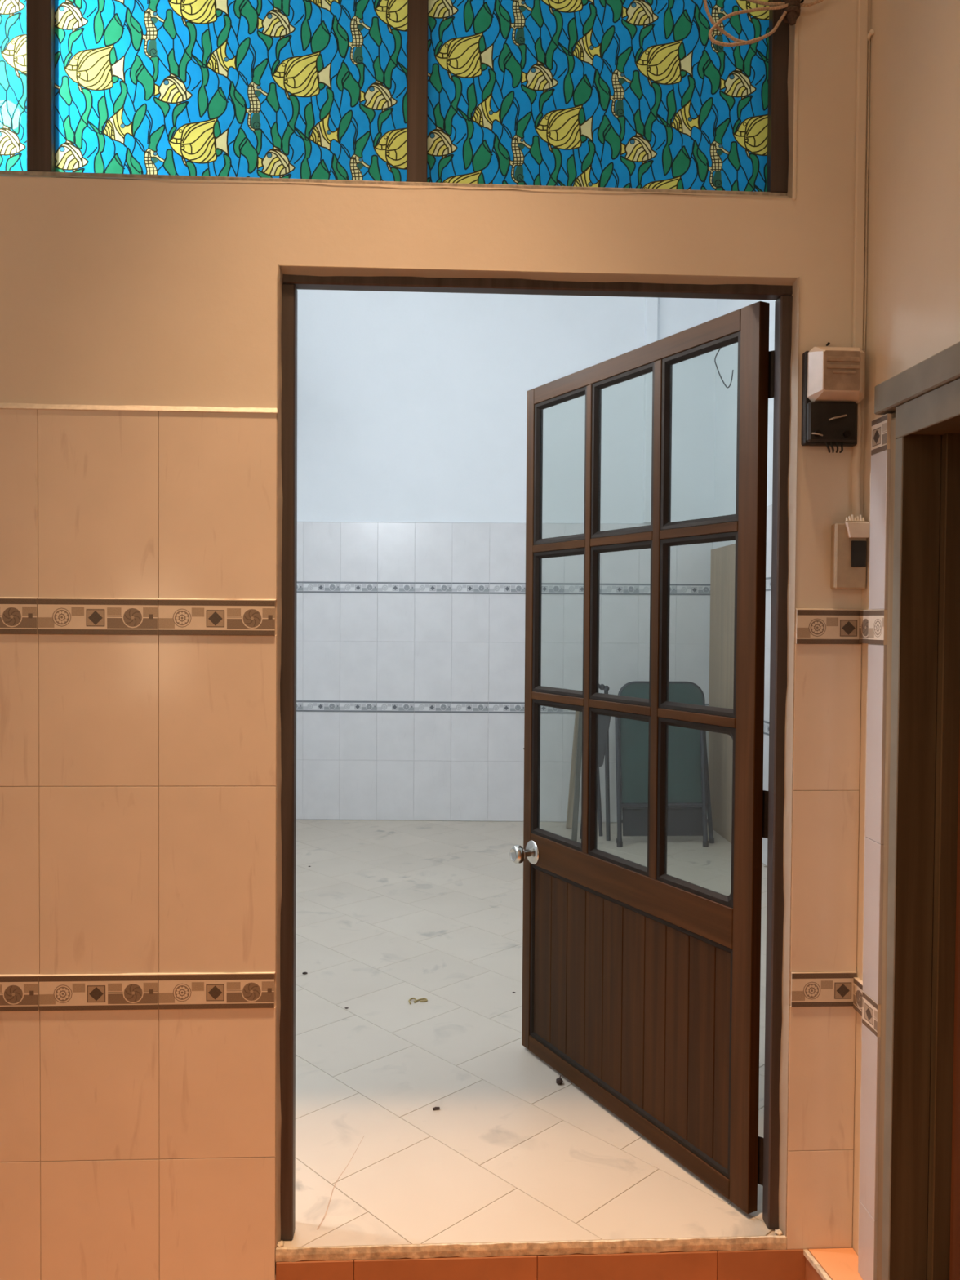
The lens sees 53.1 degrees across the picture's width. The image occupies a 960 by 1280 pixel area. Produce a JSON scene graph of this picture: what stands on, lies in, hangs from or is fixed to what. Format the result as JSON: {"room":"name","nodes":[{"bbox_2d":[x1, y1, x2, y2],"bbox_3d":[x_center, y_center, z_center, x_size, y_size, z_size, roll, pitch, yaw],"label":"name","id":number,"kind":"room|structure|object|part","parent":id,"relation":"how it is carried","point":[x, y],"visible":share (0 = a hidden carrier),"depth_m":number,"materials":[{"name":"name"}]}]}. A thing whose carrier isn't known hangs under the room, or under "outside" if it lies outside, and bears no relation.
{"room":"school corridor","nodes":[
{"label":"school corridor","id":0,"kind":"room"},
{"bbox_2d":[0,0,871,1279],"bbox_3d":[-0.194,-0.780,2.092,4.200,4.705,0.108,0,1,-3],"label":"wall","id":1,"kind":"structure","parent":0,"point":[141,484],"depth_m":2.05,"materials":[{"name":"beige tile"}]},
{"bbox_2d":[0,0,789,192],"bbox_3d":[-0.264,-1.310,2.084,1.884,0.706,0.063,0,1,-3],"label":"window","id":2,"kind":"structure","parent":1,"relation":"in","point":[634,94],"depth_m":2.08,"materials":[{"name":"multicoloured glass"}]},
{"bbox_3d":[0.656,-1.319,2.127,0.040,0.676,0.063,0,1,-3],"label":"frame","id":3,"kind":"part","parent":2,"relation":"part of","materials":[{"name":"brown wood"}]},
{"bbox_2d":[280,274,792,1239],"bbox_3d":[0.126,0.257,2.125,1.145,2.124,0.040,0,1,-3],"label":"door frame","id":4,"kind":"structure","parent":1,"relation":"attached to","point":[781,294],"depth_m":2.10,"materials":[{"name":"brown wood"}]},
{"bbox_2d":[510,301,774,1213],"bbox_3d":[0.389,0.265,2.610,0.173,2.067,1.037,0,1,-29],"label":"door","id":5,"kind":"structure","parent":1,"relation":"in","point":[641,984],"depth_m":2.46,"materials":[{"name":"brown wood"}]},
{"bbox_3d":[0.133,0.661,2.971,0.071,0.074,0.074,0,1,-29],"label":"knob","id":6,"kind":"part","parent":5,"relation":"part of","materials":[{"name":"metal"}]},
{"bbox_3d":[0.380,1.275,2.636,0.030,0.047,0.884,0,1,-29],"label":"rail","id":7,"kind":"part","parent":5,"relation":"part of","materials":[{"name":"brown wood"}]},
{"bbox_3d":[0.384,0.661,2.622,0.030,0.095,0.884,0,1,-29],"label":"lock rail","id":8,"kind":"part","parent":5,"relation":"part of","materials":[{"name":"brown wood"}]},
{"bbox_3d":[0.394,-0.743,2.590,0.030,0.050,0.884,0,1,-29],"label":"rail","id":9,"kind":"part","parent":5,"relation":"part of","materials":[{"name":"brown wood"}]},
{"bbox_2d":[714,348,733,388],"bbox_3d":[0.577,-0.644,2.274,0.003,0.100,0.063,0,1,-29],"label":"wire hook","id":10,"kind":"object","parent":5,"relation":"hanging from","point":[719,348],"visible":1,"depth_m":2.28,"materials":[{"name":"black metal"}]},
{"bbox_3d":[0.643,1.196,2.206,0.026,0.110,0.002,1,2,38],"label":"hinge plate","id":11,"kind":"part","parent":5,"relation":"part of","materials":[{"name":"metal"}]},
{"bbox_3d":[0.649,0.397,2.188,0.026,0.108,0.002,1,2,38],"label":"hinge plate","id":12,"kind":"part","parent":5,"relation":"part of","materials":[{"name":"metal"}]},
{"bbox_3d":[0.656,-0.598,2.165,0.026,0.105,0.002,1,2,38],"label":"hinge plate","id":13,"kind":"part","parent":5,"relation":"part of","materials":[{"name":"metal"}]},
{"bbox_2d":[801,346,865,453],"bbox_3d":[0.768,-0.518,2.063,0.129,0.227,0.076,0,1,-3],"label":"box","id":14,"kind":"object","parent":1,"relation":"attached to","point":[833,388],"visible":1,"depth_m":2.06,"materials":[{"name":"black plastic"}]},
{"bbox_2d":[830,514,869,589],"bbox_3d":[0.804,-0.191,2.090,0.069,0.160,0.040,0,1,-3],"label":"light switch","id":15,"kind":"object","parent":1,"relation":"attached to","point":[848,539],"visible":1,"depth_m":2.08,"materials":[{"name":"beige paint"}]},
{"bbox_3d":[0.815,-0.239,2.075,0.050,0.036,0.010,0,1,-3],"label":"cord","id":16,"kind":"part","parent":15,"relation":"part of","materials":[{"name":"white plastic"}]},
{"bbox_2d":[851,404,862,519],"bbox_3d":[0.823,-0.389,2.101,0.021,0.248,0.018,0,1,-3],"label":"conduit","id":17,"kind":"object","parent":1,"relation":"attached to","point":[856,455],"visible":0.79,"depth_m":2.09,"materials":[{"name":"beige paint"}]},
{"bbox_2d":[852,0,868,349],"bbox_3d":[0.832,-1.803,2.070,0.021,2.343,0.010,0,1,-3],"label":"conduit","id":18,"kind":"object","parent":1,"relation":"attached to","point":[863,5],"visible":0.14,"depth_m":2.08,"materials":[{"name":"beige paint"}]},
{"bbox_2d":[296,288,716,823],"bbox_3d":[-0.075,-0.681,6.487,3.700,3.900,0.124,0,1,1],"label":"wall","id":19,"kind":"structure","parent":0,"point":[411,406],"depth_m":6.43,"materials":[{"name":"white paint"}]},
{"bbox_2d":[642,297,657,523],"bbox_3d":[1.133,-1.701,6.389,0.077,1.840,0.065,0,1,-3],"label":"trim","id":20,"kind":"structure","parent":19,"relation":"attached to","point":[651,303],"depth_m":6.36,"materials":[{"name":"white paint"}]},
{"bbox_2d":[275,819,782,1272],"bbox_3d":[0.200,1.298,4.415,3.070,0.060,4.600,0,1,-3],"label":"floor","id":21,"kind":"structure","parent":0,"point":[389,913],"depth_m":2.87,"materials":[{"name":"tile"}]},
{"bbox_2d":[408,997,427,1004],"bbox_3d":[-0.223,1.284,3.426,0.070,0.008,0.039,0,1,-25],"label":"rubber band","id":22,"kind":"object","parent":21,"relation":"on","point":[415,998],"visible":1,"depth_m":3.42,"materials":[{"name":"beige rubber"}]},
{"bbox_2d":[555,1075,563,1084],"bbox_3d":[0.234,1.296,2.824,0.021,0.021,0.021,0,1,-26],"label":"seed pod","id":23,"kind":"object","parent":21,"relation":"on","point":[559,1081],"visible":1,"depth_m":2.82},
{"bbox_2d":[565,711,578,828],"bbox_3d":[0.621,0.810,6.319,0.042,0.831,0.236,1,1,23],"label":"plank","id":24,"kind":"object","parent":21,"relation":"on","point":[571,787],"visible":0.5,"depth_m":6.29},
{"bbox_2d":[571,711,582,841],"bbox_3d":[0.626,0.800,6.111,0.034,0.865,0.602,1,1,10],"label":"plank","id":25,"kind":"object","parent":21,"relation":"on","point":[579,752],"visible":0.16,"depth_m":6.04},
{"bbox_2d":[579,684,610,840],"bbox_3d":[0.732,0.745,5.968,0.189,0.964,0.199,1,1,15],"label":"folding chair","id":26,"kind":"object","parent":21,"relation":"on","point":[603,720],"visible":0.63,"depth_m":5.97,"materials":[{"name":"black plastic"}]},
{"bbox_3d":[0.721,0.839,6.014,0.108,0.771,0.029,1,1,25],"label":"leg","id":27,"kind":"part","parent":26,"relation":"part of","materials":[{"name":"grey metal"}]},
{"bbox_3d":[0.762,0.610,5.987,0.117,0.387,0.092,1,1,12],"label":"seat","id":28,"kind":"part","parent":26,"relation":"part of","materials":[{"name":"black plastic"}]},
{"bbox_3d":[0.787,0.771,5.953,0.028,0.913,0.206,0,1,0],"label":"leg","id":29,"kind":"part","parent":26,"relation":"part of","materials":[{"name":"black plastic"}]},
{"bbox_2d":[614,680,714,847],"bbox_3d":[1.130,0.749,5.872,0.620,0.984,0.234,0,1,-3],"label":"folding chair","id":30,"kind":"object","parent":21,"relation":"on","point":[689,801],"visible":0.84,"depth_m":5.87,"materials":[{"name":"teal plastic"}]},
{"bbox_3d":[0.840,0.835,5.824,0.028,0.792,0.151,0,1,-3],"label":"leg","id":31,"kind":"part","parent":30,"relation":"part of","materials":[{"name":"grey metal"}]},
{"bbox_3d":[1.121,1.108,5.862,0.505,0.168,0.038,0,1,-3],"label":"panel","id":32,"kind":"part","parent":30,"relation":"part of","materials":[{"name":"black plastic"}]},
{"bbox_3d":[1.361,0.838,5.848,0.028,0.792,0.151,0,1,-3],"label":"leg","id":33,"kind":"part","parent":30,"relation":"part of","materials":[{"name":"grey metal"}]},
{"bbox_3d":[1.399,0.826,5.934,0.026,0.812,0.145,0,1,-22],"label":"leg","id":34,"kind":"part","parent":30,"relation":"part of","materials":[{"name":"grey metal"}]},
{"bbox_2d":[708,543,735,843],"bbox_3d":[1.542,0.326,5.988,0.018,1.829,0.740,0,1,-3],"label":"cabinet","id":35,"kind":"object","parent":21,"relation":"on","point":[722,558],"visible":0.46,"depth_m":6.07,"materials":[{"name":"beige wood"}]},
{"bbox_2d":[713,298,775,866],"bbox_3d":[1.705,-0.622,4.417,0.124,3.900,4.450,0,1,-3],"label":"wall","id":36,"kind":"structure","parent":0,"point":[726,359],"depth_m":6.01,"materials":[{"name":"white paint"}]},
{"bbox_2d":[852,0,959,1279],"bbox_3d":[0.986,-0.676,0.103,0.145,4.605,4.004,0,1,-3],"label":"wall","id":37,"kind":"structure","parent":0,"point":[913,303],"depth_m":1.98,"materials":[{"name":"beige paint"}]},
{"bbox_2d":[866,29,874,40],"bbox_3d":[0.841,-1.306,2.075,0.012,0.016,0.024,0,1,-3],"label":"clip","id":38,"kind":"object","parent":37,"relation":"attached to","point":[872,31],"visible":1,"depth_m":2.06,"materials":[{"name":"white plastic"}]},
{"bbox_2d":[862,40,870,351],"bbox_3d":[0.842,-0.967,2.091,0.006,0.673,0.005,0,1,-3],"label":"wire","id":39,"kind":"object","parent":38,"relation":"hanging from","point":[868,41],"visible":0.98,"depth_m":2.09,"materials":[{"name":"beige paint"}]},
{"bbox_2d":[874,341,959,1279],"bbox_3d":[0.912,0.427,1.444,0.153,1.880,1.138,0,1,-3],"label":"door frame","id":40,"kind":"structure","parent":37,"relation":"in","point":[918,1194],"depth_m":1.90,"materials":[{"name":"brown wood"}]},
{"bbox_3d":[0.845,0.455,1.949,0.043,1.802,0.032,0,1,-3],"label":"casing","id":41,"kind":"part","parent":40,"relation":"part of","materials":[{"name":"brown wood"}]},
{"bbox_3d":[-0.646,1.596,0.102,3.138,0.060,4.050,0,1,-3],"label":"floor","id":42,"kind":"structure","parent":0,"visible":0},
{"bbox_2d":[275,1229,825,1279],"bbox_3d":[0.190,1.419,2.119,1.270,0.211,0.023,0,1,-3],"label":"step","id":43,"kind":"structure","parent":42,"relation":"on","point":[757,1257],"depth_m":2.11,"materials":[{"name":"tile"}]},
{"bbox_2d":[803,1248,862,1279],"bbox_3d":[0.895,1.456,1.450,0.112,0.177,1.411,0,1,-10],"label":"step","id":44,"kind":"structure","parent":42,"relation":"on","point":[827,1264],"depth_m":2.09,"materials":[{"name":"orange tile"}]},
{"bbox_3d":[0.688,-1.363,2.059,0.006,0.010,0.059,0,1,-3],"label":"nail","id":45,"kind":"object","parent":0,"visible":0},
{"bbox_2d":[703,0,823,46],"bbox_3d":[0.614,-1.350,2.049,0.287,0.192,0.042,0,1,-3],"label":"coil","id":46,"kind":"object","parent":45,"relation":"hanging from","point":[790,9],"visible":1,"depth_m":2.04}
]}

